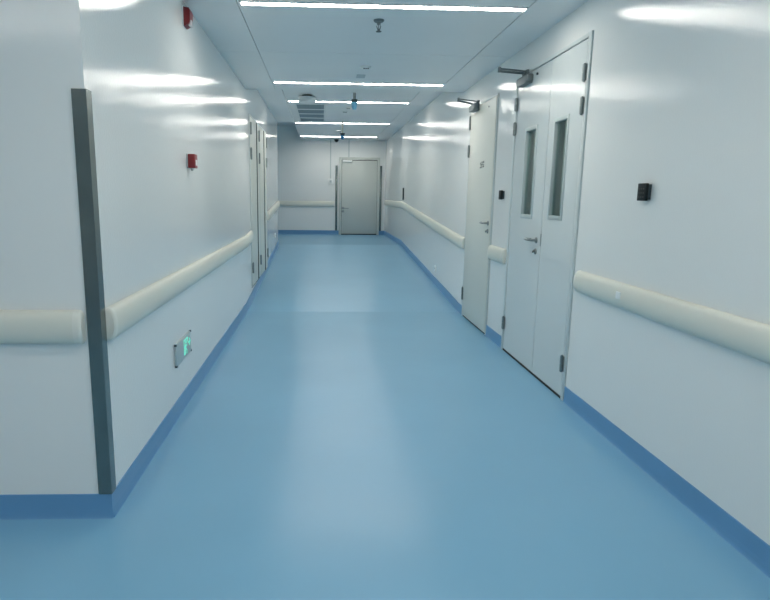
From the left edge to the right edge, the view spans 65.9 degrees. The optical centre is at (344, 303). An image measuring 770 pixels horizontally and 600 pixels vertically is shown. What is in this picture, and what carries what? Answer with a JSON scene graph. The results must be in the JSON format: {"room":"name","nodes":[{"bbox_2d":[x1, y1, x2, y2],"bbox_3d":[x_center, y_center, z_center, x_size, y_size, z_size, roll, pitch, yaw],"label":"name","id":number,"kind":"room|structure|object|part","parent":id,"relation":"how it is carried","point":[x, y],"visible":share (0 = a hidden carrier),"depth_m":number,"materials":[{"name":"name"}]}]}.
{"room":"hospital corridor","nodes":[
{"label":"hospital corridor","id":0,"kind":"room"},
{"bbox_2d":[0,0,83,494],"bbox_3d":[-2.828,-0.495,2.431,3.329,3.149,0.120,0,10,-2],"label":"wall","id":1,"kind":"structure","parent":0,"point":[40,451],"depth_m":2.48,"materials":[{"name":"white paint"}]},
{"bbox_2d":[0,310,85,343],"bbox_3d":[-2.652,0.098,2.459,3.087,0.150,0.048,0,10,-2],"label":"handrail","id":2,"kind":"object","parent":1,"relation":"attached to","point":[16,326],"visible":1,"depth_m":2.49,"materials":[{"name":"white plastic"}]},
{"bbox_2d":[0,494,113,519],"bbox_3d":[-2.777,0.921,2.622,3.455,0.135,0.013,0,10,-2],"label":"baseboard","id":3,"kind":"structure","parent":1,"relation":"attached to","point":[12,506],"depth_m":2.68,"materials":[{"name":"blue plastic"}]},
{"bbox_2d":[48,0,277,493],"bbox_3d":[-1.293,-1.523,7.569,0.120,3.372,10.478,0,10,-2],"label":"wall","id":4,"kind":"structure","parent":0,"point":[162,91],"depth_m":3.33,"materials":[{"name":"white paint"}]},
{"bbox_2d":[71,88,115,493],"bbox_3d":[-1.069,-0.004,2.545,0.059,1.745,0.058,0,10,-2],"label":"guard","id":5,"kind":"object","parent":4,"relation":"attached to","point":[82,110],"visible":1,"depth_m":2.51,"materials":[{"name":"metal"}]},
{"bbox_2d":[105,230,253,340],"bbox_3d":[-1.125,-0.403,5.237,0.048,0.184,5.375,0,10,-2],"label":"handrail","id":6,"kind":"object","parent":4,"relation":"attached to","point":[123,314],"visible":0.99,"depth_m":3.39,"materials":[{"name":"white plastic"}]},
{"bbox_2d":[174,330,191,367],"bbox_3d":[-1.097,0.303,4.044,0.017,0.154,0.441,0,10,-2],"label":"exit sign","id":7,"kind":"object","parent":4,"relation":"attached to","point":[182,348],"visible":1,"depth_m":4.00,"materials":[{"name":"grey plastic"}]},
{"bbox_2d":[182,5,192,29],"bbox_3d":[-1.070,-1.962,4.069,0.056,0.127,0.120,0,10,-2],"label":"fire alarm","id":8,"kind":"object","parent":4,"relation":"attached to","point":[187,16],"visible":1,"depth_m":4.02,"materials":[{"name":"red plastic"}]},
{"bbox_2d":[186,153,197,170],"bbox_3d":[-1.077,-1.002,4.205,0.060,0.117,0.104,0,10,-2],"label":"fire alarm","id":9,"kind":"object","parent":4,"relation":"attached to","point":[191,159],"visible":1,"depth_m":4.16,"materials":[{"name":"red plastic"}]},
{"bbox_2d":[112,241,278,516],"bbox_3d":[-1.241,-0.193,7.812,0.013,0.510,10.478,0,10,-2],"label":"baseboard","id":10,"kind":"structure","parent":4,"relation":"attached to","point":[125,486],"depth_m":3.72,"materials":[{"name":"blue plastic"}]},
{"bbox_2d":[249,114,261,286],"bbox_3d":[-1.250,-1.441,8.426,0.032,2.282,1.135,0,10,-2],"label":"door","id":11,"kind":"structure","parent":4,"relation":"in","point":[254,132],"depth_m":8.36,"materials":[{"name":"white metal"}]},
{"bbox_2d":[259,125,268,274],"bbox_3d":[-1.292,-1.648,9.566,0.032,2.282,1.185,0,10,-2],"label":"door","id":12,"kind":"structure","parent":4,"relation":"in","point":[263,165],"depth_m":9.53,"materials":[{"name":"white metal"}]},
{"bbox_3d":[-1.304,-1.654,9.565,0.008,2.270,1.185,0,10,-2],"label":"frame","id":13,"kind":"part","parent":12,"relation":"part of","materials":[{"name":"white metal"}]},
{"bbox_2d":[267,201,279,219],"bbox_3d":[-1.357,-1.829,11.511,0.048,0.321,2.550,0,10,-2],"label":"handrail","id":14,"kind":"object","parent":4,"relation":"attached to","point":[276,205],"visible":1,"depth_m":11.10,"materials":[{"name":"white plastic"}]},
{"bbox_2d":[277,126,385,230],"bbox_3d":[-1.432,-3.324,16.500,5.165,3.730,0.120,0,10,-2],"label":"wall","id":15,"kind":"structure","parent":0,"point":[303,165],"depth_m":16.41,"materials":[{"name":"white paint"}]},
{"bbox_2d":[279,201,334,206],"bbox_3d":[-1.739,-2.788,16.501,2.955,0.150,0.048,0,10,-2],"label":"handrail","id":16,"kind":"object","parent":15,"relation":"attached to","point":[282,203],"visible":0.56,"depth_m":16.51,"materials":[{"name":"white plastic"}]},
{"bbox_2d":[278,230,338,234],"bbox_3d":[-2.089,-2.006,16.648,3.871,0.135,0.013,0,10,-2],"label":"baseboard","id":17,"kind":"structure","parent":15,"relation":"attached to","point":[279,231],"depth_m":16.69,"materials":[{"name":"blue plastic"}]},
{"bbox_2d":[328,140,332,183],"bbox_3d":[-0.371,-3.910,16.342,0.136,1.181,0.060,0,10,-2],"label":"switch box","id":18,"kind":"object","parent":15,"relation":"attached to","point":[330,181],"visible":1,"depth_m":16.40,"materials":[{"name":"white plastic"}]},
{"bbox_2d":[335,165,337,230],"bbox_3d":[-0.216,-2.942,16.538,0.056,1.790,0.030,0,10,-2],"label":"strip","id":19,"kind":"object","parent":15,"relation":"attached to","point":[336,176],"visible":1,"depth_m":16.52,"materials":[{"name":"metal"}]},
{"bbox_2d":[339,157,379,234],"bbox_3d":[0.423,-2.988,16.518,1.132,2.124,0.100,0,10,-2],"label":"door","id":20,"kind":"structure","parent":15,"relation":"in","point":[359,177],"depth_m":16.53,"materials":[{"name":"grey metal"}]},
{"bbox_2d":[379,166,381,230],"bbox_3d":[1.018,-2.938,16.585,0.058,1.790,0.030,0,10,-2],"label":"strip","id":21,"kind":"object","parent":15,"relation":"attached to","point":[380,196],"visible":1,"depth_m":16.57,"materials":[{"name":"metal"}]},
{"bbox_2d":[257,89,441,140],"bbox_3d":[-1.220,-3.901,11.756,5.325,0.418,9.120,0,10,-2],"label":"ceiling","id":22,"kind":"structure","parent":0,"point":[284,112],"depth_m":10.79,"materials":[{"name":"white paint"}]},
{"bbox_2d":[298,95,315,103],"bbox_3d":[-0.570,-3.152,9.129,0.270,0.106,0.270,0,10,-2],"label":"fitting","id":23,"kind":"object","parent":22,"relation":"hanging from","point":[304,99],"visible":1,"depth_m":9.04,"materials":[{"name":"white plastic"}]},
{"bbox_2d":[294,103,325,121],"bbox_3d":[-0.612,-3.552,11.069,0.530,0.012,2.380,0,10,-2],"label":"ceiling vent","id":24,"kind":"object","parent":22,"relation":"in","point":[313,112],"visible":0.99,"depth_m":10.89,"materials":[{"name":"white metal"}]},
{"bbox_2d":[296,104,323,108],"bbox_3d":[-0.580,-3.398,10.218,0.470,0.010,0.480,0,10,-2],"label":"grille","id":25,"kind":"object","parent":24,"relation":"attached to","point":[298,106],"depth_m":10.19,"materials":[{"name":"grey metal"}]},
{"bbox_2d":[298,110,323,113],"bbox_3d":[-0.602,-3.502,10.793,0.470,0.010,0.470,0,10,-2],"label":"grille","id":26,"kind":"object","parent":24,"relation":"attached to","point":[299,111],"depth_m":10.85,"materials":[{"name":"grey metal"}]},
{"bbox_2d":[299,114,323,117],"bbox_3d":[-0.623,-3.607,11.369,0.470,0.010,0.480,0,10,-2],"label":"grille","id":27,"kind":"object","parent":24,"relation":"attached to","point":[300,115],"depth_m":11.38,"materials":[{"name":"grey metal"}]},
{"bbox_2d":[300,118,323,120],"bbox_3d":[-0.644,-3.710,11.934,0.470,0.010,0.450,0,10,-2],"label":"grille","id":28,"kind":"object","parent":24,"relation":"attached to","point":[301,119],"depth_m":11.90,"materials":[{"name":"grey metal"}]},
{"bbox_2d":[295,122,325,122],"bbox_3d":[-0.703,-3.793,12.388,0.628,0.010,0.078,0,10,-2],"label":"recessed light","id":29,"kind":"object","parent":22,"relation":"in","point":[295,122],"depth_m":12.43,"materials":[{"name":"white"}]},
{"bbox_2d":[316,101,351,102],"bbox_3d":[-0.163,-3.290,9.643,0.572,0.010,0.130,0,10,-2],"label":"recessed light","id":30,"kind":"object","parent":22,"relation":"in","point":[351,102],"depth_m":9.63,"materials":[{"name":"white plastic"}]},
{"bbox_2d":[306,136,376,137],"bbox_3d":[-0.138,-4.316,15.308,1.986,0.010,0.080,0,10,-2],"label":"recessed light","id":31,"kind":"object","parent":22,"relation":"in","point":[306,136],"visible":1,"depth_m":15.28,"materials":[{"name":"white plastic"}]},
{"bbox_2d":[338,122,344,139],"bbox_3d":[-0.068,-3.603,12.341,0.171,0.353,0.100,0,10,-2],"label":"sprinkler","id":32,"kind":"object","parent":22,"relation":"hanging from","point":[342,134],"visible":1,"depth_m":12.33,"materials":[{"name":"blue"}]},
{"bbox_2d":[351,93,356,109],"bbox_3d":[0.155,-3.031,8.873,0.092,0.238,0.092,0,10,-2],"label":"sprinkler","id":33,"kind":"object","parent":22,"relation":"hanging from","point":[354,100],"visible":1,"depth_m":8.85,"materials":[{"name":"blue"}]},
{"bbox_2d":[330,123,389,123],"bbox_3d":[0.332,-3.797,12.470,1.234,0.010,0.154,0,10,-2],"label":"recessed light","id":34,"kind":"object","parent":22,"relation":"in","point":[343,123],"depth_m":12.49,"materials":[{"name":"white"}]},
{"bbox_2d":[357,101,408,103],"bbox_3d":[0.637,-3.286,9.668,0.847,0.010,0.141,0,10,-2],"label":"recessed light","id":35,"kind":"object","parent":22,"relation":"in","point":[357,101],"depth_m":9.67,"materials":[{"name":"white plastic"}]},
{"bbox_2d":[0,234,769,599],"bbox_3d":[-1.602,0.182,6.793,6.515,0.688,20.610,0,10,-2],"label":"floor","id":36,"kind":"structure","parent":0,"point":[355,435],"depth_m":2.99,"materials":[{"name":"blue plastic"}]},
{"bbox_2d":[183,0,587,92],"bbox_3d":[-1.326,-1.819,1.827,6.275,0.303,11.140,0,10,-2],"label":"ceiling","id":37,"kind":"structure","parent":0,"point":[262,45],"depth_m":4.99,"materials":[{"name":"white paint"}]},
{"bbox_2d":[273,81,443,85],"bbox_3d":[0.174,-2.563,6.902,1.986,0.010,0.080,0,10,-2],"label":"recessed light","id":38,"kind":"object","parent":37,"relation":"in","point":[290,82],"visible":1,"depth_m":6.89,"materials":[{"name":"white plastic"}]},
{"bbox_2d":[360,65,370,69],"bbox_3d":[0.221,-2.391,6.012,0.110,0.030,0.110,0,10,-2],"label":"smoke detector","id":39,"kind":"object","parent":37,"relation":"attached to","point":[364,67],"visible":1,"depth_m":5.98,"materials":[{"name":"white plastic"}]},
{"bbox_2d":[374,18,383,32],"bbox_3d":[0.260,-2.078,4.433,0.080,0.083,0.080,0,10,-2],"label":"sprinkler","id":40,"kind":"object","parent":37,"relation":"attached to","point":[378,21],"visible":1,"depth_m":4.42,"materials":[{"name":"grey metal"}]},
{"bbox_2d":[239,0,528,11],"bbox_3d":[0.279,-2.052,4.087,1.986,0.010,0.080,0,10,-2],"label":"recessed light","id":41,"kind":"object","parent":37,"relation":"in","point":[242,2],"visible":1,"depth_m":4.08,"materials":[{"name":"white plastic"}]},
{"bbox_2d":[527,121,565,215],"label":"window","id":42,"kind":"structure","parent":0,"point":[563,123],"depth_m":6.08,"materials":[{"name":"grey"}]},
{"bbox_2d":[384,0,769,544],"bbox_3d":[1.578,-1.398,6.685,0.120,3.500,20.330,0,10,-2],"label":"wall","id":43,"kind":"structure","parent":0,"point":[679,100],"depth_m":3.08,"materials":[{"name":"white paint"}]},
{"bbox_2d":[384,231,461,313],"bbox_3d":[1.305,-0.950,12.097,0.013,0.523,9.588,0,10,-2],"label":"baseboard","id":44,"kind":"structure","parent":43,"relation":"attached to","point":[441,288],"depth_m":9.59,"materials":[{"name":"blue plastic"}]},
{"bbox_2d":[384,200,464,248],"bbox_3d":[1.300,-1.764,11.831,0.048,0.538,9.320,0,10,-2],"label":"handrail","id":45,"kind":"object","parent":43,"relation":"attached to","point":[455,238],"visible":0.96,"depth_m":9.26,"materials":[{"name":"white plastic"}]},
{"bbox_2d":[457,93,498,334],"bbox_3d":[1.391,-1.014,6.655,0.252,2.552,1.097,0,10,-2],"label":"door","id":46,"kind":"structure","parent":43,"relation":"in","point":[483,120],"depth_m":6.57,"materials":[{"name":"white metal"}]},
{"bbox_3d":[1.386,-2.275,6.648,0.233,0.068,0.174,0,10,-2],"label":"closer arm","id":47,"kind":"part","parent":46,"relation":"part of","materials":[{"name":"grey metal"}]},
{"bbox_2d":[485,325,500,347],"bbox_3d":[1.529,0.342,6.067,0.013,0.135,0.553,0,10,-2],"label":"baseboard","id":48,"kind":"structure","parent":43,"relation":"attached to","point":[491,334],"depth_m":6.06,"materials":[{"name":"blue plastic"}]},
{"bbox_2d":[487,245,505,263],"bbox_3d":[1.520,-0.493,5.917,0.048,0.150,0.500,0,10,-2],"label":"handrail","id":49,"kind":"object","parent":43,"relation":"attached to","point":[498,254],"visible":1,"depth_m":5.83,"materials":[{"name":"white plastic"}]},
{"bbox_2d":[498,190,504,199],"bbox_3d":[1.534,-1.059,5.769,0.034,0.088,0.086,0,10,-2],"label":"card reader","id":50,"kind":"object","parent":43,"relation":"attached to","point":[501,192],"visible":1,"depth_m":5.73,"materials":[{"name":"black plastic"}]},
{"bbox_2d":[498,30,593,400],"bbox_3d":[1.501,-0.679,4.824,0.369,2.548,1.525,0,10,-2],"label":"door","id":51,"kind":"structure","parent":43,"relation":"in","point":[541,249],"depth_m":4.65,"materials":[{"name":"painted metal"},{"name":"clear glass"}]},
{"bbox_3d":[1.444,-1.989,5.055,0.263,0.054,0.075,0,10,-2],"label":"closer arm","id":52,"kind":"part","parent":51,"relation":"part of","materials":[{"name":"grey metal"}]},
{"bbox_3d":[1.594,-1.113,5.043,0.054,0.763,0.298,0,10,-2],"label":"panel trim","id":53,"kind":"part","parent":51,"relation":"part of","materials":[{"name":"grey metal"}]},
{"bbox_3d":[1.542,-0.532,4.923,0.068,0.052,0.180,0,10,-2],"label":"lever handle","id":54,"kind":"part","parent":51,"relation":"part of","materials":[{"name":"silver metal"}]},
{"bbox_3d":[1.617,-1.006,4.418,0.054,0.755,0.278,0,10,-2],"label":"panel trim","id":55,"kind":"part","parent":51,"relation":"part of","materials":[{"name":"grey metal"}]},
{"bbox_2d":[637,183,651,200],"bbox_3d":[1.629,-0.605,3.213,0.035,0.093,0.086,0,10,-2],"label":"card reader","id":56,"kind":"object","parent":43,"relation":"attached to","point":[644,189],"visible":1,"depth_m":3.18,"materials":[{"name":"black plastic"}]},
{"bbox_2d":[563,386,769,577],"bbox_3d":[1.731,1.328,0.635,0.013,0.135,7.447,0,10,-2],"label":"baseboard","id":57,"kind":"structure","parent":43,"relation":"attached to","point":[752,547],"depth_m":2.88,"materials":[{"name":"blue plastic"}]},
{"bbox_2d":[573,270,769,363],"bbox_3d":[1.716,0.474,0.587,0.052,0.150,7.060,0,10,-2],"label":"handrail","id":58,"kind":"object","parent":43,"relation":"attached to","point":[748,337],"visible":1,"depth_m":2.81,"materials":[{"name":"white plastic"}]}
]}

